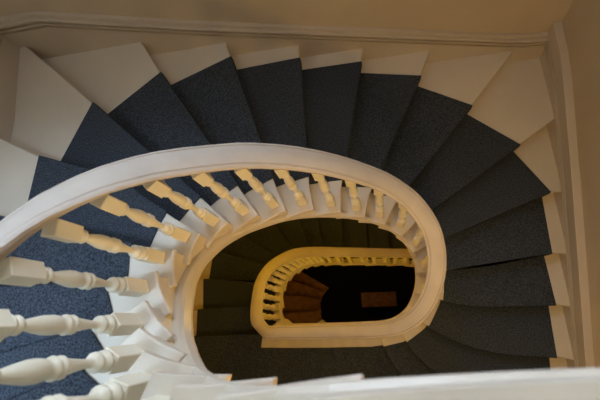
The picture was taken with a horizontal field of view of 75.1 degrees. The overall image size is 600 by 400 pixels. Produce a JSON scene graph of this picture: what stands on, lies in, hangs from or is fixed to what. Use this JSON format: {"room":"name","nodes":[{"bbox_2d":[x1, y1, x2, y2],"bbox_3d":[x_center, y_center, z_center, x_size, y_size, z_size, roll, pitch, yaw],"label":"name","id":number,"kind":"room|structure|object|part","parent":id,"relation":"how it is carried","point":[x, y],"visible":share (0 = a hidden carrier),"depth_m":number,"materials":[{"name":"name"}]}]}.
{"room":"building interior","nodes":[
{"label":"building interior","id":0,"kind":"room"},
{"bbox_2d":[0,0,573,33],"bbox_3d":[0.320,-0.898,5.450,4.840,12.950,0.300,-5,72,10],"label":"wall","id":1,"kind":"structure","parent":0,"point":[491,16],"depth_m":3.08,"materials":[{"name":"beige paint"}]},
{"bbox_2d":[0,11,548,62],"bbox_3d":[-0.048,-1.276,3.629,4.539,2.105,0.056,-5,72,10],"label":"baseboard","id":2,"kind":"structure","parent":1,"relation":"attached to","point":[46,34],"depth_m":3.31,"materials":[{"name":"beige paint"}]},
{"bbox_3d":[-0.123,-1.403,3.279,4.539,1.232,0.020,-5,72,10],"label":"moulding","id":3,"kind":"part","parent":2,"relation":"part of","materials":[{"name":"beige paint"}]},
{"bbox_3d":[-0.113,-1.392,3.332,4.539,1.226,0.010,-5,72,10],"label":"moulding","id":4,"kind":"part","parent":2,"relation":"part of","materials":[{"name":"beige paint"}]},
{"bbox_3d":[-0.117,-1.386,3.303,4.539,1.206,0.040,-5,72,10],"label":"moulding","id":5,"kind":"part","parent":2,"relation":"part of","materials":[{"name":"beige paint"}]},
{"bbox_3d":[-0.129,-1.395,3.245,4.539,1.210,0.056,-5,72,10],"label":"moulding","id":6,"kind":"part","parent":2,"relation":"part of","materials":[{"name":"beige paint"}]},
{"bbox_3d":[-0.135,-1.414,3.221,4.539,1.227,0.034,-5,72,10],"label":"moulding","id":7,"kind":"part","parent":2,"relation":"part of","materials":[{"name":"beige paint"}]},
{"bbox_3d":[-0.107,-1.375,3.353,4.539,1.204,0.030,-5,72,10],"label":"moulding","id":8,"kind":"part","parent":2,"relation":"part of","materials":[{"name":"beige paint"}]},
{"bbox_2d":[301,265,414,322],"bbox_3d":[1.670,2.906,10.981,4.840,0.150,3.990,-5,72,10],"label":"floor","id":9,"kind":"structure","parent":0,"point":[342,302],"depth_m":10.99,"materials":[{"name":"black carpet"}]},
{"bbox_2d":[361,291,396,306],"bbox_3d":[2.146,2.716,10.609,0.920,0.470,0.380,-5,72,10],"label":"bench","id":10,"kind":"object","parent":9,"relation":"on","point":[372,299],"visible":1,"depth_m":10.39,"materials":[{"name":"brown wood"}]},
{"bbox_2d":[561,0,599,366],"bbox_3d":[2.676,0.874,4.404,0.150,12.950,3.840,-5,72,10],"label":"wall","id":11,"kind":"structure","parent":0,"point":[581,22],"depth_m":3.03,"materials":[{"name":"beige paint"}]},
{"bbox_2d":[539,22,594,367],"bbox_3d":[2.381,0.330,3.652,0.066,1.888,3.239,-5,72,10],"label":"baseboard","id":12,"kind":"structure","parent":11,"relation":"attached to","point":[555,61],"depth_m":3.25,"materials":[{"name":"beige paint"}]},
{"bbox_3d":[2.367,0.283,3.502,0.030,1.002,3.239,-5,72,10],"label":"moulding","id":13,"kind":"part","parent":12,"relation":"part of","materials":[{"name":"beige paint"}]},
{"bbox_3d":[2.352,0.269,3.455,0.040,1.004,3.239,-5,72,10],"label":"moulding","id":14,"kind":"part","parent":12,"relation":"part of","materials":[{"name":"beige paint"}]},
{"bbox_3d":[2.333,0.252,3.400,0.056,1.008,3.239,-5,72,10],"label":"moulding","id":15,"kind":"part","parent":12,"relation":"part of","materials":[{"name":"beige paint"}]},
{"bbox_3d":[-1.919,1.277,5.248,0.150,12.950,3.840,-5,72,10],"label":"wall","id":16,"kind":"structure","parent":0,"visible":0},
{"bbox_2d":[0,33,19,142],"bbox_3d":[-2.367,0.285,2.321,0.196,1.884,3.688,-5,72,10],"label":"baseboard","id":17,"kind":"structure","parent":16,"relation":"attached to","point":[9,51],"depth_m":3.13,"materials":[{"name":"beige paint"}]},
{"bbox_3d":[-2.425,0.221,2.113,0.170,1.133,3.688,-5,72,10],"label":"moulding","id":18,"kind":"part","parent":17,"relation":"part of","materials":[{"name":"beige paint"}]},
{"bbox_2d":[282,272,328,322],"bbox_3d":[-0.267,1.872,8.641,1.764,0.702,2.037,-5,72,10],"label":"staircase","id":19,"kind":"structure","parent":16,"relation":"attached to","point":[302,297],"depth_m":8.34,"materials":[{"name":"brown wood"}]},
{"bbox_3d":[0.363,3.077,7.622,3.157,0.261,1.412,-5,72,10],"label":"landing","id":20,"kind":"object","parent":19,"relation":"on","visible":0},
{"bbox_2d":[193,218,413,335],"bbox_3d":[0.686,1.460,6.318,4.539,3.165,3.689,-5,72,10],"label":"staircase","id":21,"kind":"structure","parent":20,"relation":"on","point":[224,288],"depth_m":5.63,"materials":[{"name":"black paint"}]},
{"bbox_2d":[194,318,401,384],"bbox_3d":[-0.058,2.119,4.561,3.600,0.313,1.414,-5,72,10],"label":"landing","id":22,"kind":"object","parent":21,"relation":"on","point":[246,356],"visible":0.58,"depth_m":4.49,"materials":[{"name":"grey carpet"}]},
{"bbox_2d":[0,42,573,399],"bbox_3d":[-0.051,0.375,2.821,4.539,4.200,3.689,-5,72,10],"label":"staircase","id":23,"kind":"structure","parent":22,"relation":"on","point":[469,135],"depth_m":3.32,"materials":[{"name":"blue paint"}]},
{"bbox_2d":[0,142,446,399],"bbox_3d":[0.637,0.292,2.137,2.934,5.032,1.305,-5,72,10],"label":"balustrade","id":24,"kind":"object","parent":23,"relation":"on","point":[149,170],"visible":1,"depth_m":1.77,"materials":[{"name":"beige paint"}]},
{"bbox_3d":[0.180,0.490,2.736,1.512,4.200,1.031,-5,72,10],"label":"bead moulding","id":25,"kind":"part","parent":23,"relation":"part of","materials":[{"name":"beige paint"}]},
{"bbox_2d":[308,367,599,399],"bbox_3d":[0.846,0.775,0.235,1.920,0.190,1.315,-5,72,10],"label":"handrail","id":26,"kind":"object","parent":23,"relation":"on","point":[567,383],"visible":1,"depth_m":0.47,"materials":[{"name":"beige paint"}]},
{"bbox_2d":[250,247,413,339],"bbox_3d":[0.988,1.336,5.676,2.410,3.967,1.173,-5,72,10],"label":"balustrade","id":27,"kind":"object","parent":21,"relation":"on","point":[303,256],"visible":0.56,"depth_m":5.04,"materials":[{"name":"beige paint"}]},
{"bbox_3d":[1.099,1.498,6.208,2.234,3.112,0.990,-5,72,10],"label":"bead moulding","id":28,"kind":"part","parent":21,"relation":"part of","materials":[{"name":"beige paint"}]}
]}

